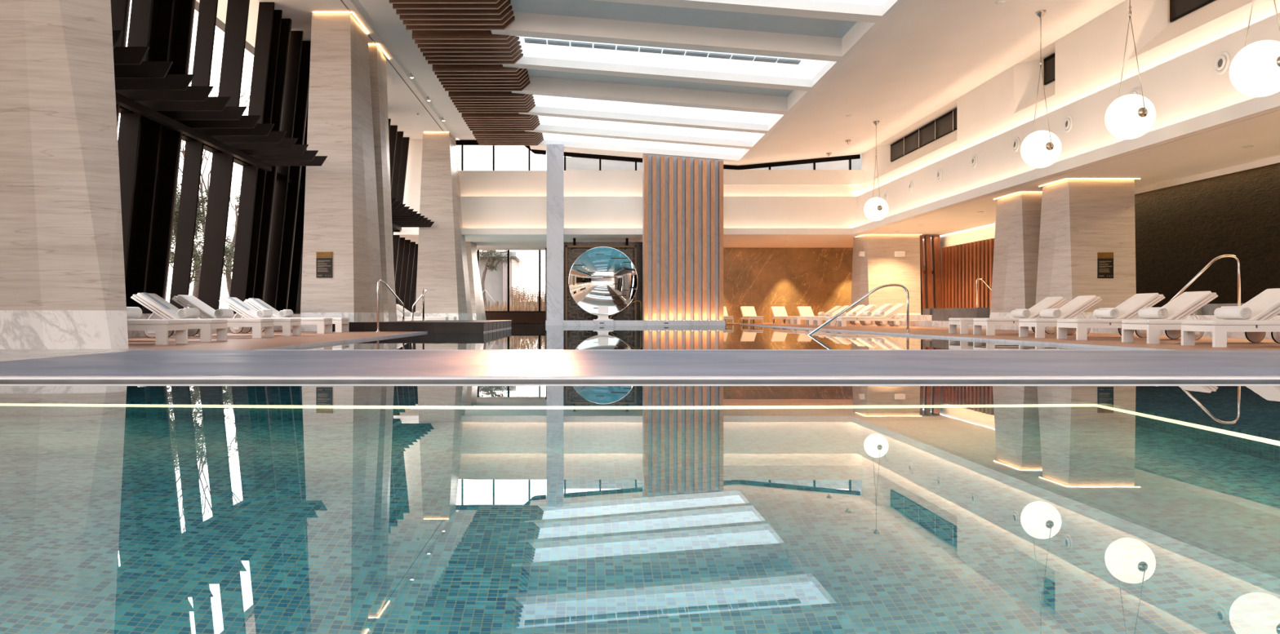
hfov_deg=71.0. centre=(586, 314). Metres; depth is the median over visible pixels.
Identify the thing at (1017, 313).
rolled towel
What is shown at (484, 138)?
ceiling baffle
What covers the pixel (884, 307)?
sun lounger
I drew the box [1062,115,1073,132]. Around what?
jet
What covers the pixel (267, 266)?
window
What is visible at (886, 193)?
jet
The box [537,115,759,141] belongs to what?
window
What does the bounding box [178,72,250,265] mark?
bare tree
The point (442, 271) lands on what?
stone column
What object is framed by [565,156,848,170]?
wall
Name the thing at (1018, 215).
stone column
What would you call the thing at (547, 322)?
trim
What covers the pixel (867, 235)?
light
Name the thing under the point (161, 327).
sun lounger
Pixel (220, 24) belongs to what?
roof slab
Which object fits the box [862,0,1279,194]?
wall
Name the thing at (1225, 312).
rolled towel
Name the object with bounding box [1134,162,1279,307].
wall
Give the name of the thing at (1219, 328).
sun lounger
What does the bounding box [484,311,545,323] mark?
wall
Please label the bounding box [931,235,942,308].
timber post
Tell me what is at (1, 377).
trim
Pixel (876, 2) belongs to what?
window
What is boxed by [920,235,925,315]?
timber post
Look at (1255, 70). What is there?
globe pendant
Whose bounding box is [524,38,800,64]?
grille
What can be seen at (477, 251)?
window
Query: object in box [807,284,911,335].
handrail
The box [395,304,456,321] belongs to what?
sun lounger
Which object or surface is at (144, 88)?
sunshade
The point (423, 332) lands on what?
trim
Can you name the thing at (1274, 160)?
trim
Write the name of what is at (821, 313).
rolled towel
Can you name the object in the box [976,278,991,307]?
handrail
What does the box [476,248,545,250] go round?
wall
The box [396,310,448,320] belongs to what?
sun lounger
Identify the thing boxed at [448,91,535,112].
ceiling baffle
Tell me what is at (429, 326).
platform
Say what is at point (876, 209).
globe pendant
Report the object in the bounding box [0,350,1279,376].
floor
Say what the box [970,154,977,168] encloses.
jet
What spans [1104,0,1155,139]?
globe pendant
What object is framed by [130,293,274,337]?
sun lounger
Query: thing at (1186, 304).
sun lounger
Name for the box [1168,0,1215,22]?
window
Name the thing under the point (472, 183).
wall
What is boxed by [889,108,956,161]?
window
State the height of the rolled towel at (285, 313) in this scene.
0.169 m
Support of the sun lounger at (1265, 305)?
on the floor at (1095, 339)
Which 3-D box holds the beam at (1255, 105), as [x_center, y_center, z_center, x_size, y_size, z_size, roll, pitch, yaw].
[10.450,-3.220,13.325,0.300,0.240,42.650,0,0,0]
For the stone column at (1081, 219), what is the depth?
20.40 m
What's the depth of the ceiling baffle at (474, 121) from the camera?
29.90 m
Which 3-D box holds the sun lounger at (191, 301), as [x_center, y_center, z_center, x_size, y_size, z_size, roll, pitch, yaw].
[-6.364,0.016,16.309,2.148,0.744,0.604,0,0,0]
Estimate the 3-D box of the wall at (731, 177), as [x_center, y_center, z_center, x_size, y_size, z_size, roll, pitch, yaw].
[8.100,-5.410,35.330,5.600,0.580,0.140,0,0,0]
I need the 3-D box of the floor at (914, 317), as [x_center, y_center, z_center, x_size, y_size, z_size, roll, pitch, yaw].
[12.450,0.299,22.800,2.900,0.570,27.600,0,0,0]
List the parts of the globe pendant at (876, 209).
globe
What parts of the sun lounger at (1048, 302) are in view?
leg, mattress, frame, leg, backrest, backrest frame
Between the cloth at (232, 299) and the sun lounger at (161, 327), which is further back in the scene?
the cloth at (232, 299)
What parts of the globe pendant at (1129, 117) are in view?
globe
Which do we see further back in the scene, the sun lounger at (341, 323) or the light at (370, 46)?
the light at (370, 46)
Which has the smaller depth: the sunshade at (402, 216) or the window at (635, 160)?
the sunshade at (402, 216)
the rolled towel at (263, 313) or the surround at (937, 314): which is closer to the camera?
the rolled towel at (263, 313)
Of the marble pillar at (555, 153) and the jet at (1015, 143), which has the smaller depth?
the jet at (1015, 143)
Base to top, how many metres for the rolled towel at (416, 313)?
0.169 m
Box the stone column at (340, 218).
[300,12,384,331]
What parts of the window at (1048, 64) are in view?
pane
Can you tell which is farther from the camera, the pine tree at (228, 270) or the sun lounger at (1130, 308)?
the pine tree at (228, 270)
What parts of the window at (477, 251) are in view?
sill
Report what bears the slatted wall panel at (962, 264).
attached to the wall at (1180, 229)
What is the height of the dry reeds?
1.496 m
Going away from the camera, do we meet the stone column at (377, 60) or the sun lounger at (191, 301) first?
the sun lounger at (191, 301)
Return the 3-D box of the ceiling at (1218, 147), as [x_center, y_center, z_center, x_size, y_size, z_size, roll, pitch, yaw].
[2.850,-3.150,16.750,22.100,0.100,49.500,0,0,0]
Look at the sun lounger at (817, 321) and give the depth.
31.74 m
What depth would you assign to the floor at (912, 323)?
22.16 m
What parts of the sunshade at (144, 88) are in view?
blade, blade, blade, blade, blade, blade, blade, blade, blade, blade, blade, blade, blade, blade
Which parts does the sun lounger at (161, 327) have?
mattress, frame, leg, leg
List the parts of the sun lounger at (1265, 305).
leg, frame, mattress, leg, backrest, backrest frame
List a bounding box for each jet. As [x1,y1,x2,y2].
[884,191,888,200]
[907,180,913,191]
[936,168,942,181]
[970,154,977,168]
[1011,137,1020,152]
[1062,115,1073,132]
[1128,88,1141,95]
[1213,51,1230,74]
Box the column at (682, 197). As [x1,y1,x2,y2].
[642,153,723,320]
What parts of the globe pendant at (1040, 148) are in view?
globe, stem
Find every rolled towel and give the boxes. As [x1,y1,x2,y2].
[126,306,142,318]
[177,307,199,318]
[213,308,233,317]
[256,309,272,317]
[278,309,293,317]
[404,311,410,316]
[413,311,421,316]
[817,311,825,315]
[825,311,832,315]
[848,311,856,315]
[862,311,871,316]
[875,311,884,316]
[1010,309,1030,317]
[1039,308,1061,317]
[1093,307,1119,318]
[1137,306,1168,318]
[1213,306,1251,319]
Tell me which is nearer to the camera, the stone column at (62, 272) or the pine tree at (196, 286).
the stone column at (62, 272)
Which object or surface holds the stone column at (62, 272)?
on the floor at (240, 341)
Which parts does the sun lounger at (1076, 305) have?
leg, leg, mattress, frame, backrest, backrest frame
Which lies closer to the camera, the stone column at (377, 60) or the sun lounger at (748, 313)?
the stone column at (377, 60)
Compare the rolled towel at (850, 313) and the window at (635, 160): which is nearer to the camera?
the rolled towel at (850, 313)
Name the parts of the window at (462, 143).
frame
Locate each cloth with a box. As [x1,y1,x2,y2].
[142,292,170,309]
[228,297,249,310]
[251,297,271,310]
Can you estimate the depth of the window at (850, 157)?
35.43 m
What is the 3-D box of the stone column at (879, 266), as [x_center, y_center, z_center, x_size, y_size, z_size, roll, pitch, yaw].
[11.785,-1.453,35.270,2.330,3.294,1.460,0,0,0]
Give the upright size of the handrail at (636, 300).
0.995 m
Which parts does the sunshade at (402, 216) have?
blade, blade, blade, blade, blade, blade, blade, blade, blade, blade, blade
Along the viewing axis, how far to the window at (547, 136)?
33.61 m
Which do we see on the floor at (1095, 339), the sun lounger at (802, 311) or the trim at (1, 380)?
the sun lounger at (802, 311)
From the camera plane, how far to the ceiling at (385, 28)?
24.23 m
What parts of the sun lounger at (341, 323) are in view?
backrest frame, backrest, mattress, leg, frame, leg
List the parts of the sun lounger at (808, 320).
leg, leg, backrest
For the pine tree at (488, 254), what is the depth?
49.23 m
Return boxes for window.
[111,0,417,314]
[455,140,546,170]
[476,249,545,311]
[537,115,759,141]
[542,133,744,155]
[564,151,642,170]
[723,154,860,169]
[813,0,887,5]
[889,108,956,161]
[1042,53,1054,84]
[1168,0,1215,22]
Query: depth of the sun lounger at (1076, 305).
16.54 m
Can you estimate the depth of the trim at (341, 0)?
24.77 m
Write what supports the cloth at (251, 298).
on the sun lounger at (341, 323)
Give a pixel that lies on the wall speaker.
(861, 254)
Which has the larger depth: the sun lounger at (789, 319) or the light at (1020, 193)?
the sun lounger at (789, 319)
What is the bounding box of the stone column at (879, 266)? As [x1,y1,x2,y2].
[850,234,921,316]
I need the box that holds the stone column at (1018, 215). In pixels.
[990,191,1042,318]
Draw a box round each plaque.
[315,252,332,277]
[1097,252,1113,278]
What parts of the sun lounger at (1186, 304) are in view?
leg, leg, frame, mattress, backrest, backrest frame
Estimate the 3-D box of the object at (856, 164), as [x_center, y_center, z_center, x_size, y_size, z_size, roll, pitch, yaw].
[12.300,-5.560,16.750,0.200,4.720,49.500,0,0,0]
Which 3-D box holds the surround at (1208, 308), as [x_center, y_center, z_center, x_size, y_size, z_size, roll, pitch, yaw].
[13.100,-0.101,14.600,1.200,0.230,8.200,0,0,0]
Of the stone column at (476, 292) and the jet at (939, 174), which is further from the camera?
the stone column at (476, 292)
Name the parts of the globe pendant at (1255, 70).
globe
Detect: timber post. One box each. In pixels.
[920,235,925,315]
[924,235,933,308]
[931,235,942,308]
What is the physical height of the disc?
2.818 m
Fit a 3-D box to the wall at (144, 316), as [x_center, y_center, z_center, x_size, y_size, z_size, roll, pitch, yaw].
[-7.963,0.234,26.850,0.673,0.500,29.300,0,0,0]
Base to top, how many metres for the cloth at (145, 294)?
0.272 m
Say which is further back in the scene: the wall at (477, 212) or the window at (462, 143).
the window at (462, 143)
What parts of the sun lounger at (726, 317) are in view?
backrest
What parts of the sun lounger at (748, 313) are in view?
backrest, frame, mattress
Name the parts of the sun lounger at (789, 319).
backrest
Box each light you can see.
[312,12,368,34]
[368,44,389,59]
[856,234,921,237]
[894,251,905,257]
[993,191,1042,199]
[1039,178,1140,186]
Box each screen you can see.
[565,238,636,320]
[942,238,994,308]
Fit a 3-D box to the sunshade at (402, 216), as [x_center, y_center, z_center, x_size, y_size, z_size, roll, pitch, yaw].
[-6.610,-3.340,29.061,1.780,0.320,9.538,0,0,0]
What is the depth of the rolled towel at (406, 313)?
28.70 m
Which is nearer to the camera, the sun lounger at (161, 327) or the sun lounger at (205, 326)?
the sun lounger at (161, 327)
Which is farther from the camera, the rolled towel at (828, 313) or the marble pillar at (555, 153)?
the rolled towel at (828, 313)
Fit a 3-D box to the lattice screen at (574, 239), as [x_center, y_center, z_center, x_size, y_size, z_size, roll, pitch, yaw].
[0.593,-1.358,36.250,2.876,3.484,0.100,0,0,0]
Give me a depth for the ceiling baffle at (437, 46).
21.57 m
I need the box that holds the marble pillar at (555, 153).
[546,144,564,320]
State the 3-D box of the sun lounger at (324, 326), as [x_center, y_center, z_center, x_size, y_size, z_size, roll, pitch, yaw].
[-6.364,0.016,18.370,2.148,0.744,0.604,0,0,0]
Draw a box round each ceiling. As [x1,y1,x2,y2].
[195,0,475,140]
[393,106,1279,248]
[490,0,1125,165]
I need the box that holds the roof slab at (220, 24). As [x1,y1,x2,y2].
[195,0,254,55]
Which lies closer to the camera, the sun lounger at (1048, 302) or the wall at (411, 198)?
the sun lounger at (1048, 302)
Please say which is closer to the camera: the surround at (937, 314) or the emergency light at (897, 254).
the surround at (937, 314)
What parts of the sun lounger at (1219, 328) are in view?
leg, leg, mattress, frame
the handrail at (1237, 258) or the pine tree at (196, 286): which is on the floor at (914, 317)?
the handrail at (1237, 258)
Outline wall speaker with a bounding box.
[858,251,864,257]
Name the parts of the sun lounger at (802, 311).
backrest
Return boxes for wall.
[127,313,399,337]
[400,139,422,231]
[458,170,862,196]
[459,196,857,228]
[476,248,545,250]
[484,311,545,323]
[545,248,853,323]
[564,242,642,320]
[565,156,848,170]
[723,169,862,185]
[857,12,1279,226]
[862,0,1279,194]
[922,223,995,308]
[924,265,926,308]
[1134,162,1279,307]
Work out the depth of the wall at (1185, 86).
18.82 m
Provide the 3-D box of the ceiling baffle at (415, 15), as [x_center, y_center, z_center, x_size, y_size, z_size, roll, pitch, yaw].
[-2.845,-6.590,19.184,2.450,0.300,2.148,0,0,0]
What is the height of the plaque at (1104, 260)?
0.589 m
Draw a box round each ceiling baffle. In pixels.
[389,0,515,30]
[412,30,523,64]
[432,64,529,91]
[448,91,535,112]
[461,112,540,130]
[472,130,543,146]
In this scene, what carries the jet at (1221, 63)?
attached to the wall at (1185, 86)
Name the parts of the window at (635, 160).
frame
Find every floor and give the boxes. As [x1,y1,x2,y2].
[0,348,157,361]
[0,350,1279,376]
[128,329,422,350]
[725,323,1279,350]
[846,320,1272,339]
[887,315,1279,320]
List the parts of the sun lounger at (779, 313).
frame, backrest, mattress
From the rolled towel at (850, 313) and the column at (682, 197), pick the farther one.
the column at (682, 197)
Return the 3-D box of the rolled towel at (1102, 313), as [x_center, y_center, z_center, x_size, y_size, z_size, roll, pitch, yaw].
[8.716,-0.027,15.002,0.162,0.169,0.500,0,0,0]
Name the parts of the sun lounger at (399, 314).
backrest, frame, mattress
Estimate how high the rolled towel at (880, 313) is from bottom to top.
0.169 m
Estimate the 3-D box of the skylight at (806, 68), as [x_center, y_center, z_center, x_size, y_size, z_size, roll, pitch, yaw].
[1.825,-6.444,22.050,8.050,0.684,2.340,0,0,0]
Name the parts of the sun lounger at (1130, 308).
leg, leg, frame, mattress, backrest, leg, backrest frame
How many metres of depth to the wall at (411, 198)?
35.40 m
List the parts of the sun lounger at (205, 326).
mattress, leg, frame, leg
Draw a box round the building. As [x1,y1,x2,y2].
[479,251,524,306]
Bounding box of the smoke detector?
[995,0,1004,4]
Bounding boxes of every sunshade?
[111,30,327,171]
[391,195,434,230]
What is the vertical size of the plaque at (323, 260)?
0.592 m
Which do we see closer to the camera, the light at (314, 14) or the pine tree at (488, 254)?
the light at (314, 14)
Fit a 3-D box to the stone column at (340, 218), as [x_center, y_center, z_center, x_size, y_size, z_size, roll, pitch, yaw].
[-5.765,-3.268,21.220,1.610,7.304,1.560,0,0,0]
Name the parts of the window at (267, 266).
opaque panel, opaque panel, opaque panel, opaque panel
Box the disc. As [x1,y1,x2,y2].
[568,246,637,320]
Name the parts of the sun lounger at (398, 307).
backrest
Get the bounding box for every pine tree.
[168,168,230,284]
[170,197,234,298]
[191,188,240,297]
[479,250,516,309]
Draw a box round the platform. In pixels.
[332,320,511,333]
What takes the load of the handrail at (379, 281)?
on the floor at (240, 341)
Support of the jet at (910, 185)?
attached to the wall at (1185, 86)
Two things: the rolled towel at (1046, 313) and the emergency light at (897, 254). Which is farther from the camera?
the emergency light at (897, 254)
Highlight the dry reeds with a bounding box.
[484,284,545,311]
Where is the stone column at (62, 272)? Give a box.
[0,0,128,349]
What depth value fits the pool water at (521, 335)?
14.16 m
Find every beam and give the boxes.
[461,228,853,235]
[852,91,1279,234]
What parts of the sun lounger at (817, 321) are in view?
leg, mattress, leg, frame, backrest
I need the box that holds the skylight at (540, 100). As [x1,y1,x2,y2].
[532,94,777,124]
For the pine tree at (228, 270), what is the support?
on the garden
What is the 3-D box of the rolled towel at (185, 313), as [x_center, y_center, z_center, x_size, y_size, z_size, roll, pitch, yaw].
[-6.604,-0.027,14.865,0.162,0.169,0.500,0,0,0]
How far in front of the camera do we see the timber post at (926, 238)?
34.65 m
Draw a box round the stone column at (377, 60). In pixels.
[368,44,397,321]
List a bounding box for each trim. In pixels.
[0,376,1279,379]
[0,379,1279,382]
[252,324,1174,350]
[255,349,1173,350]
[341,0,443,130]
[545,320,725,325]
[995,155,1279,223]
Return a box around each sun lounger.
[127,318,227,342]
[127,320,187,345]
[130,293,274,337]
[171,294,301,336]
[218,297,332,333]
[243,297,349,332]
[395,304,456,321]
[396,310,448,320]
[723,306,733,324]
[740,306,763,324]
[770,306,795,324]
[786,306,842,324]
[793,305,849,324]
[796,306,822,324]
[804,305,866,324]
[813,304,877,325]
[826,303,893,325]
[836,303,906,326]
[948,296,1068,333]
[973,295,1102,335]
[1018,293,1164,337]
[1057,291,1217,340]
[1121,288,1279,343]
[1181,320,1279,346]
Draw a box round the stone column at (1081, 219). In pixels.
[1035,178,1140,318]
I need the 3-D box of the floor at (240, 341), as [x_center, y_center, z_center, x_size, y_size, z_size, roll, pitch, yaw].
[-5.900,0.534,25.560,4.600,0.300,31.880,0,0,0]
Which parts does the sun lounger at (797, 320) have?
leg, frame, backrest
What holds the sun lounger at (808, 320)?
on the floor at (1095, 339)
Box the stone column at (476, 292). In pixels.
[465,241,486,319]
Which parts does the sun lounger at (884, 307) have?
leg, backrest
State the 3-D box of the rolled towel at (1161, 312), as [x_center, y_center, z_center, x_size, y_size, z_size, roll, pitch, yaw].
[8.716,-0.027,13.768,0.162,0.169,0.500,0,0,0]
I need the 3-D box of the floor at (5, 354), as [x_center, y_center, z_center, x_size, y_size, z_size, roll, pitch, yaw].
[-6.500,0.534,1.025,3.400,0.300,18.050,0,0,0]
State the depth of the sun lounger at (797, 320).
34.85 m
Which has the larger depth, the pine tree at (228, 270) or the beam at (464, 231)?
the pine tree at (228, 270)
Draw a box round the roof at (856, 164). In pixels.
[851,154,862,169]
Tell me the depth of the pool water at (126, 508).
1.95 m
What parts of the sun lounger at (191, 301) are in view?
backrest frame, backrest, leg, mattress, frame, leg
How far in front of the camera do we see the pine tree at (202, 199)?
28.69 m
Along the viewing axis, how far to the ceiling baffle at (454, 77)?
24.37 m
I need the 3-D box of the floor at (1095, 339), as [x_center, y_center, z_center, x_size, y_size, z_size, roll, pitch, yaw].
[8.100,0.534,25.560,11.600,0.300,31.880,0,0,0]
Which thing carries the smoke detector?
attached to the ceiling at (901, 62)
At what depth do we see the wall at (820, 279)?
41.50 m
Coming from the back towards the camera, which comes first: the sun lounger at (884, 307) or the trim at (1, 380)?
the sun lounger at (884, 307)
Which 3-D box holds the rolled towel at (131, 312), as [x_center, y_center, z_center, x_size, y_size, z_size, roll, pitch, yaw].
[-6.604,-0.027,12.902,0.162,0.169,0.500,0,0,0]
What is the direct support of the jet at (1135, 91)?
attached to the wall at (1185, 86)
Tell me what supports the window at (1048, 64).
in the wall at (1089, 59)
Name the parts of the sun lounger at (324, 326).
backrest frame, backrest, mattress, frame, leg, leg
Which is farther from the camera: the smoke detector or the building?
the building
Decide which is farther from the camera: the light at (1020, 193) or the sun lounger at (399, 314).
the sun lounger at (399, 314)
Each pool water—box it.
[0,382,1279,633]
[289,323,1111,349]
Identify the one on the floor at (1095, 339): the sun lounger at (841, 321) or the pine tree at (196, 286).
the sun lounger at (841, 321)
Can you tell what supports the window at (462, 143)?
in the wall at (472, 183)
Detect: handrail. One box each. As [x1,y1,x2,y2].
[375,280,405,332]
[411,288,426,321]
[609,300,641,320]
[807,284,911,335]
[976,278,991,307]
[1168,254,1240,306]
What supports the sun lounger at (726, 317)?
on the floor at (1095, 339)
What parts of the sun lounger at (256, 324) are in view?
backrest frame, backrest, mattress, frame, leg, leg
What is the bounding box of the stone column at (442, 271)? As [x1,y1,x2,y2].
[415,132,472,319]
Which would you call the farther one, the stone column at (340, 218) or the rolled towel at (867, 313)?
the rolled towel at (867, 313)
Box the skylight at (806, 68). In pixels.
[516,35,828,79]
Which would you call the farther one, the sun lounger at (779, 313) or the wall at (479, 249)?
the wall at (479, 249)
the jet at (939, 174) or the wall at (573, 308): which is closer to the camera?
the jet at (939, 174)
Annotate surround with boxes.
[922,307,990,321]
[1190,303,1279,315]
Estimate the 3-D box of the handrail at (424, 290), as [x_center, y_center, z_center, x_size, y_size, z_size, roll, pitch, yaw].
[-4.385,-0.230,23.514,0.200,0.819,2.414,0,0,-18]
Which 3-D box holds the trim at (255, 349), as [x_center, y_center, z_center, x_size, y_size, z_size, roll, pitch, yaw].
[1.375,0.532,9.655,9.950,0.304,0.070,0,0,0]
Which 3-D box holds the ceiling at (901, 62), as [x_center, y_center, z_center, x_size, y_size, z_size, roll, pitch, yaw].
[4.350,-6.468,14.100,13.100,1.156,44.200,0,0,0]
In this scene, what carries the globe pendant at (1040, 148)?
hanging from the ceiling at (901, 62)
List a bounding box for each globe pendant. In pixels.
[863,120,888,221]
[1020,9,1061,168]
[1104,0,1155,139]
[1229,0,1279,97]
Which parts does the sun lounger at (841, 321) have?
leg, leg, mattress, frame, backrest, backrest frame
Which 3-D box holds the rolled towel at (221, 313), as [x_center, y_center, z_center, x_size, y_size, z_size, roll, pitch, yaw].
[-6.604,-0.027,16.307,0.162,0.169,0.500,0,0,0]
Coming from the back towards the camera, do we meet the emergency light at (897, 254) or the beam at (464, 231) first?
the beam at (464, 231)
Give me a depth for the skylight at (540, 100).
27.98 m
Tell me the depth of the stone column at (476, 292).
38.24 m
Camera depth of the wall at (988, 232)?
33.14 m
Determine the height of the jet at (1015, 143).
0.370 m
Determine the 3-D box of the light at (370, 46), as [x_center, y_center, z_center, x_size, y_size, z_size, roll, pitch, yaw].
[-5.775,-6.906,23.520,0.950,0.012,1.360,0,0,0]
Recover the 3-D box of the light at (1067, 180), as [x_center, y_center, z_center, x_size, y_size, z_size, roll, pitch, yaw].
[11.765,-3.086,20.970,1.670,0.012,1.260,0,0,0]

